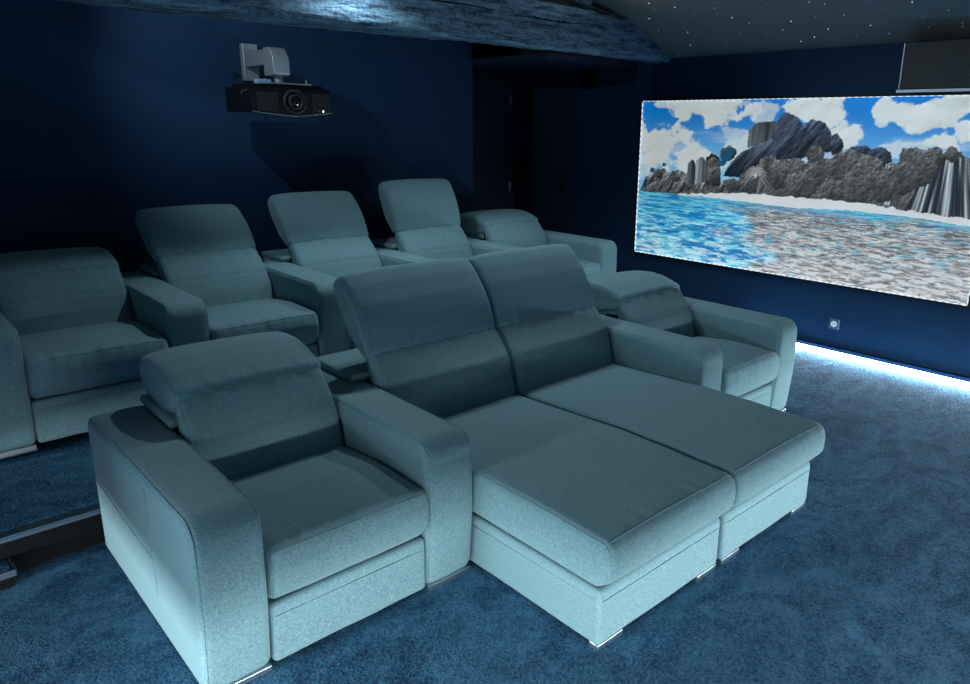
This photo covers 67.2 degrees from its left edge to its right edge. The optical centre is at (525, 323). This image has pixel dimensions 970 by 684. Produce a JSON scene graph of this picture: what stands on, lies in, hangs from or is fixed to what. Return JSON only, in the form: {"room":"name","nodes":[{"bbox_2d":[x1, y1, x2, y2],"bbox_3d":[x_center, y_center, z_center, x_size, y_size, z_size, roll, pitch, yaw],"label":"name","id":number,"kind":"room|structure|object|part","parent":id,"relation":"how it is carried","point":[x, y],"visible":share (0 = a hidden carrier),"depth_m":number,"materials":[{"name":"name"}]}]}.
{"room":"home theater","nodes":[
{"label":"home theater","id":0,"kind":"room"},
{"bbox_2d":[0,0,472,271],"bbox_3d":[-2.841,-1.546,4.470,6.385,3.993,0.100,-13,20,-41],"label":"wall","id":1,"kind":"structure","parent":0,"point":[101,125],"depth_m":4.95,"materials":[{"name":"blue paint"}]},
{"bbox_2d":[0,13,469,57],"bbox_3d":[-2.803,-1.822,4.355,6.380,0.006,0.002,-13,20,-41],"label":"trim","id":2,"kind":"structure","parent":1,"relation":"attached to","point":[0,13],"depth_m":4.95,"materials":[{"name":"blue paint"}]},
{"bbox_2d":[239,43,311,85],"bbox_3d":[-1.759,-1.772,4.960,0.330,0.288,0.599,-13,20,-41],"label":"bracket","id":3,"kind":"object","parent":1,"relation":"attached to","point":[274,60],"visible":0.93,"depth_m":4.85,"materials":[{"name":"silver metal"}]},
{"bbox_3d":[-1.950,-1.844,5.145,0.110,0.250,0.049,-13,20,-41],"label":"wall plate","id":4,"kind":"part","parent":3,"relation":"part of","materials":[{"name":"silver metal"}]},
{"bbox_3d":[-1.822,-1.820,5.006,0.095,0.100,0.329,-13,20,-41],"label":"arm","id":5,"kind":"part","parent":3,"relation":"part of","materials":[{"name":"silver metal"}]},
{"bbox_2d":[225,83,331,116],"bbox_3d":[-1.645,-1.497,4.897,0.558,0.203,0.454,-13,20,-41],"label":"projector","id":6,"kind":"object","parent":3,"relation":"hanging from","point":[276,99],"visible":1,"depth_m":4.73,"materials":[{"name":"black plastic"}]},
{"bbox_2d":[232,71,240,83],"bbox_3d":[-1.976,-1.676,4.976,0.036,0.099,0.247,-3,16,-14],"label":"cable","id":7,"kind":"object","parent":6,"relation":"attached to","point":[234,72],"visible":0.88,"depth_m":4.92,"materials":[{"name":"black plastic"}]},
{"bbox_2d":[254,79,270,83],"bbox_3d":[-1.706,-1.572,4.727,0.090,0.028,0.060,-13,20,-41],"label":"connector","id":8,"kind":"object","parent":6,"relation":"on","point":[255,80],"visible":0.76,"depth_m":4.70,"materials":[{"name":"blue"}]},
{"bbox_2d":[256,91,278,110],"bbox_3d":[-1.646,-1.418,4.646,0.132,0.118,0.011,-10,18,-34],"label":"vent grille","id":9,"kind":"object","parent":6,"relation":"attached to","point":[265,100],"depth_m":4.64,"materials":[{"name":"grey plastic"}]},
{"bbox_2d":[312,94,329,112],"bbox_3d":[-1.375,-1.482,4.896,0.011,0.118,0.139,12,19,37],"label":"vent grille","id":10,"kind":"object","parent":6,"relation":"attached to","point":[320,102],"depth_m":4.89,"materials":[{"name":"grey plastic"}]},
{"bbox_3d":[-1.644,-1.637,4.869,0.330,0.078,0.260,-13,20,-41],"label":"mounting plate","id":11,"kind":"part","parent":3,"relation":"part of","materials":[{"name":"silver metal"}]},
{"bbox_2d":[0,346,969,683],"bbox_3d":[-0.021,1.024,2.889,7.540,0.130,8.400,-13,20,-41],"label":"floor","id":12,"kind":"structure","parent":0,"point":[868,581],"depth_m":2.61,"materials":[{"name":"blue carpet"}]},
{"bbox_2d":[0,557,16,590],"bbox_3d":[-2.469,1.059,2.246,1.502,0.071,0.109,-13,20,-41],"label":"step","id":13,"kind":"structure","parent":12,"relation":"on","point":[8,570],"depth_m":2.70,"materials":[{"name":"black paint"}]},
{"bbox_2d":[0,432,98,532],"bbox_3d":[-1.899,0.334,4.779,7.535,0.166,2.883,-13,20,-41],"label":"platform","id":14,"kind":"object","parent":12,"relation":"on","point":[59,478],"depth_m":3.14,"materials":[{"name":"blue carpet"}]},
{"bbox_2d":[0,503,100,543],"bbox_3d":[-0.895,0.559,3.727,7.530,0.022,0.054,-13,20,-41],"label":"trim","id":15,"kind":"structure","parent":14,"relation":"attached to","point":[46,524],"depth_m":2.83,"materials":[{"name":"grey metal"}]},
{"bbox_2d":[0,514,104,570],"bbox_3d":[-0.903,0.629,3.756,7.535,0.156,0.030,-13,20,-41],"label":"platform riser","id":16,"kind":"object","parent":14,"relation":"attached to","point":[37,548],"depth_m":2.87,"materials":[{"name":"black paint"}]},
{"bbox_2d":[0,247,210,460],"bbox_3d":[-2.429,0.057,3.915,1.050,0.800,1.175,-13,20,-41],"label":"recliner armchair","id":17,"kind":"object","parent":14,"relation":"on","point":[76,329],"visible":0.88,"depth_m":3.71,"materials":[{"name":"teal fabric"}]},
{"bbox_3d":[-2.732,0.204,3.658,0.211,0.584,1.121,-13,20,-41],"label":"armrest","id":18,"kind":"part","parent":17,"relation":"part of","materials":[{"name":"teal fabric"}]},
{"bbox_3d":[-2.506,-0.116,3.956,0.611,0.366,0.252,-13,20,-41],"label":"backrest","id":19,"kind":"part","parent":17,"relation":"part of","materials":[{"name":"teal fabric"}]},
{"bbox_2d":[19,320,168,397],"bbox_3d":[-2.254,0.149,3.746,0.615,0.218,0.662,-13,20,-41],"label":"seat cushion","id":20,"kind":"object","parent":17,"relation":"on","point":[58,358],"depth_m":3.55,"materials":[{"name":"teal fabric"}]},
{"bbox_3d":[-2.124,0.064,4.210,0.211,0.584,1.121,-13,20,-41],"label":"armrest","id":21,"kind":"part","parent":17,"relation":"part of","materials":[{"name":"teal fabric"}]},
{"bbox_2d":[135,204,350,356],"bbox_3d":[-1.751,-0.194,4.506,0.863,0.994,1.182,-13,20,-41],"label":"recliner armchair","id":22,"kind":"object","parent":14,"relation":"on","point":[208,252],"visible":0.64,"depth_m":4.43,"materials":[{"name":"teal fabric"}]},
{"bbox_3d":[-1.917,-0.264,4.527,0.611,0.371,0.307,-13,20,-41],"label":"backrest","id":23,"kind":"part","parent":22,"relation":"part of","materials":[{"name":"teal fabric"}]},
{"bbox_2d":[207,298,318,343],"bbox_3d":[-1.645,0.009,4.298,0.615,0.218,0.662,-13,20,-41],"label":"seat cushion","id":24,"kind":"object","parent":22,"relation":"on","point":[298,318],"depth_m":4.18,"materials":[{"name":"teal fabric"}]},
{"bbox_3d":[-1.515,-0.077,4.762,0.211,0.584,1.121,-13,20,-41],"label":"armrest","id":25,"kind":"part","parent":22,"relation":"part of","materials":[{"name":"teal fabric"}]},
{"bbox_2d":[261,191,435,349],"bbox_3d":[-1.145,-0.352,5.027,0.905,1.045,1.148,-13,20,-41],"label":"recliner armchair","id":26,"kind":"object","parent":14,"relation":"on","point":[326,232],"visible":0.44,"depth_m":5.05,"materials":[{"name":"teal fabric"}]},
{"bbox_3d":[-1.303,-0.405,5.074,0.611,0.376,0.292,-13,20,-41],"label":"backrest","id":27,"kind":"part","parent":26,"relation":"part of","materials":[{"name":"teal fabric"}]},
{"bbox_3d":[-0.907,-0.217,5.315,0.211,0.584,1.121,-13,20,-41],"label":"armrest","id":28,"kind":"part","parent":26,"relation":"part of","materials":[{"name":"teal fabric"}]},
{"bbox_2d":[371,178,521,259],"bbox_3d":[-0.525,-0.526,5.580,0.875,1.109,1.148,-13,20,-41],"label":"recliner armchair","id":29,"kind":"object","parent":14,"relation":"on","point":[423,215],"visible":0.41,"depth_m":5.57,"materials":[{"name":"teal fabric"}]},
{"bbox_3d":[-0.688,-0.550,5.618,0.611,0.389,0.273,-13,20,-41],"label":"backrest","id":30,"kind":"part","parent":29,"relation":"part of","materials":[{"name":"teal fabric"}]},
{"bbox_3d":[-0.298,-0.358,5.867,0.211,0.584,1.121,-13,20,-41],"label":"armrest","id":31,"kind":"part","parent":29,"relation":"part of","materials":[{"name":"teal fabric"}]},
{"bbox_2d":[460,209,616,277],"bbox_3d":[0.082,-0.528,6.193,0.842,0.810,1.179,-13,20,-41],"label":"recliner armchair","id":32,"kind":"object","parent":14,"relation":"on","point":[513,227],"visible":0.37,"depth_m":6.07,"materials":[{"name":"teal fabric"}]},
{"bbox_3d":[-0.072,-0.683,6.165,0.611,0.376,0.253,-13,20,-41],"label":"backrest","id":33,"kind":"part","parent":32,"relation":"part of","materials":[{"name":"teal fabric"}]},
{"bbox_3d":[0.310,-0.498,6.419,0.211,0.584,1.121,-13,20,-41],"label":"armrest","id":34,"kind":"part","parent":32,"relation":"part of","materials":[{"name":"teal fabric"}]},
{"bbox_2d":[578,259,600,277],"bbox_3d":[0.180,-0.413,5.955,0.615,0.218,0.662,-13,20,-41],"label":"seat cushion","id":35,"kind":"object","parent":32,"relation":"on","point":[592,267],"depth_m":5.87,"materials":[{"name":"teal fabric"}]},
{"bbox_2d":[88,331,471,683],"bbox_3d":[-0.945,0.563,2.791,1.022,0.824,1.177,-13,20,-41],"label":"recliner armchair","id":36,"kind":"object","parent":12,"relation":"on","point":[261,501],"visible":1,"depth_m":2.56,"materials":[{"name":"teal fabric"}]},
{"bbox_3d":[-1.238,0.719,2.546,0.211,0.584,1.121,-13,20,-41],"label":"armrest","id":37,"kind":"part","parent":36,"relation":"part of","materials":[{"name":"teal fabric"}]},
{"bbox_3d":[-1.022,0.396,2.834,0.583,0.378,0.253,-13,20,-41],"label":"backrest","id":38,"kind":"part","parent":36,"relation":"part of","materials":[{"name":"teal fabric"}]},
{"bbox_2d":[230,446,427,598],"bbox_3d":[-0.770,0.667,2.625,0.587,0.218,0.662,-13,20,-41],"label":"seat cushion","id":39,"kind":"object","parent":36,"relation":"on","point":[328,515],"depth_m":2.48,"materials":[{"name":"teal fabric"}]},
{"bbox_3d":[-0.650,0.583,3.080,0.211,0.584,1.121,-13,20,-41],"label":"armrest","id":40,"kind":"part","parent":36,"relation":"part of","materials":[{"name":"teal fabric"}]},
{"bbox_2d":[316,258,735,650],"bbox_3d":[-0.092,0.378,3.072,0.820,1.056,1.785,-13,20,-41],"label":"seat","id":41,"kind":"object","parent":12,"relation":"on","point":[596,524],"visible":0.85,"depth_m":2.79,"materials":[{"name":"teal fabric"}]},
{"bbox_3d":[-0.377,0.252,3.415,0.732,0.372,0.244,-13,20,-41],"label":"backrest","id":42,"kind":"part","parent":41,"relation":"part of","materials":[{"name":"teal fabric"}]},
{"bbox_2d":[467,244,824,563],"bbox_3d":[0.478,0.246,3.590,0.744,1.056,1.785,-13,20,-41],"label":"seat","id":43,"kind":"object","parent":12,"relation":"on","point":[556,342],"visible":0.73,"depth_m":3.51,"materials":[{"name":"teal fabric"}]},
{"bbox_3d":[0.166,0.126,3.908,0.732,0.372,0.244,-13,20,-41],"label":"backrest","id":44,"kind":"part","parent":43,"relation":"part of","materials":[{"name":"teal fabric"}]},
{"bbox_2d":[587,270,796,411],"bbox_3d":[0.887,0.153,4.450,1.022,0.800,1.165,-13,20,-41],"label":"recliner armchair","id":45,"kind":"object","parent":12,"relation":"on","point":[652,328],"visible":0.62,"depth_m":4.29,"materials":[{"name":"teal fabric"}]},
{"bbox_3d":[0.809,-0.021,4.492,0.583,0.369,0.244,-13,20,-41],"label":"backrest","id":46,"kind":"part","parent":45,"relation":"part of","materials":[{"name":"teal fabric"}]},
{"bbox_3d":[0.590,0.297,4.205,0.211,0.584,1.121,-13,20,-41],"label":"armrest","id":47,"kind":"part","parent":45,"relation":"part of","materials":[{"name":"teal fabric"}]},
{"bbox_2d":[692,336,778,396],"bbox_3d":[1.058,0.244,4.284,0.587,0.218,0.662,-13,20,-41],"label":"seat cushion","id":48,"kind":"object","parent":45,"relation":"on","point":[750,368],"depth_m":4.14,"materials":[{"name":"teal fabric"}]},
{"bbox_3d":[1.178,0.161,4.739,0.211,0.584,1.121,-13,20,-41],"label":"armrest","id":49,"kind":"part","parent":45,"relation":"part of","materials":[{"name":"teal fabric"}]},
{"bbox_2d":[472,43,514,208],"bbox_3d":[-0.613,-1.732,7.583,1.255,2.789,0.100,-13,20,-41],"label":"wall","id":50,"kind":"structure","parent":0,"point":[478,52],"depth_m":7.79,"materials":[{"name":"blue paint"}]},
{"bbox_2d":[472,79,515,210],"bbox_3d":[-0.446,-1.536,7.689,0.902,1.980,0.053,-13,20,-41],"label":"door","id":51,"kind":"structure","parent":50,"relation":"in","point":[492,99],"depth_m":7.66,"materials":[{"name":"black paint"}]},
{"bbox_2d":[472,52,637,74],"bbox_3d":[0.036,-2.404,6.776,1.148,0.045,1.648,-13,20,-41],"label":"soffit","id":52,"kind":"structure","parent":0,"point":[538,63],"depth_m":6.42,"materials":[{"name":"blue paint"}]},
{"bbox_2d":[476,0,969,60],"bbox_3d":[0.059,-2.060,2.092,7.640,1.782,8.400,-13,20,-41],"label":"ceiling","id":53,"kind":"structure","parent":0,"point":[717,27],"depth_m":5.21,"materials":[{"name":"paint"}]},
{"bbox_2d":[59,0,670,63],"bbox_3d":[-1.544,-1.797,3.855,7.528,0.350,0.235,-13,20,-41],"label":"tie beam","id":54,"kind":"structure","parent":53,"relation":"attached to","point":[526,24],"depth_m":4.71,"materials":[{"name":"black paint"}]},
{"bbox_2d":[565,0,592,8],"bbox_3d":[-0.016,-2.610,5.122,1.340,0.598,0.193,-13,20,-41],"label":"rafter","id":55,"kind":"object","parent":54,"relation":"on","point":[588,2],"visible":0.77,"depth_m":5.56,"materials":[{"name":"wood"}]},
{"bbox_2d":[572,0,628,18],"bbox_3d":[0.591,-2.410,5.583,0.761,0.077,0.015,-13,20,-41],"label":"cable","id":56,"kind":"object","parent":54,"relation":"on","point":[572,0],"visible":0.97,"depth_m":5.56,"materials":[{"name":"grey plastic"}]},
{"bbox_2d":[514,38,969,376],"bbox_3d":[2.784,-0.763,5.111,0.100,2.300,8.400,-13,20,-41],"label":"wall","id":57,"kind":"structure","parent":0,"point":[606,118],"depth_m":5.99,"materials":[{"name":"blue paint"}]},
{"bbox_2d":[516,86,573,233],"bbox_3d":[0.164,-1.493,7.687,0.063,1.915,0.810,-13,20,-41],"label":"door","id":58,"kind":"structure","parent":57,"relation":"in","point":[544,114],"depth_m":7.60,"materials":[{"name":"blue paint"}]},
{"bbox_3d":[0.378,-1.445,7.453,0.049,0.170,0.017,-13,20,-41],"label":"handle","id":59,"kind":"part","parent":58,"relation":"part of","materials":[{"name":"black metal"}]},
{"bbox_2d":[633,92,969,308],"bbox_3d":[2.033,-1.066,5.751,0.044,1.400,2.885,-13,20,-41],"label":"projection screen","id":60,"kind":"object","parent":57,"relation":"attached to","point":[861,192],"visible":1,"depth_m":5.54,"materials":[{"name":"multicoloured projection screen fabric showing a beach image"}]},
{"bbox_2d":[829,318,839,329],"bbox_3d":[2.394,0.002,5.646,0.016,0.082,0.082,-13,20,-41],"label":"power socket","id":61,"kind":"object","parent":57,"relation":"attached to","point":[833,323],"visible":1,"depth_m":5.64,"materials":[{"name":"grey"}]},
{"bbox_2d":[796,338,969,381],"bbox_3d":[3.720,0.579,4.311,0.044,0.026,5.460,-13,20,-41],"label":"baseboard","id":62,"kind":"structure","parent":57,"relation":"attached to","point":[798,340],"depth_m":5.37,"materials":[{"name":"glowing white led light strip"}]},
{"bbox_2d":[796,343,969,385],"bbox_3d":[3.489,0.539,4.566,0.028,0.026,4.750,-13,20,-41],"label":"led strip","id":63,"kind":"object","parent":57,"relation":"attached to","point":[797,344],"visible":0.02,"depth_m":5.39,"materials":[{"name":"white plastic"}]},
{"bbox_2d":[896,39,969,92],"bbox_3d":[2.989,-1.576,4.425,0.225,0.308,1.290,-13,20,-41],"label":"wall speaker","id":64,"kind":"object","parent":57,"relation":"attached to","point":[933,66],"visible":1,"depth_m":4.65,"materials":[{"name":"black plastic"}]},
{"bbox_3d":[2.484,-1.694,4.798,0.018,0.288,0.008,-13,20,-41],"label":"trim","id":65,"kind":"part","parent":64,"relation":"part of","materials":[{"name":"silver metal"}]},
{"bbox_3d":[2.916,-1.420,4.399,0.030,0.018,1.290,-13,20,-41],"label":"trim","id":66,"kind":"part","parent":64,"relation":"part of","materials":[{"name":"silver metal"}]}
]}

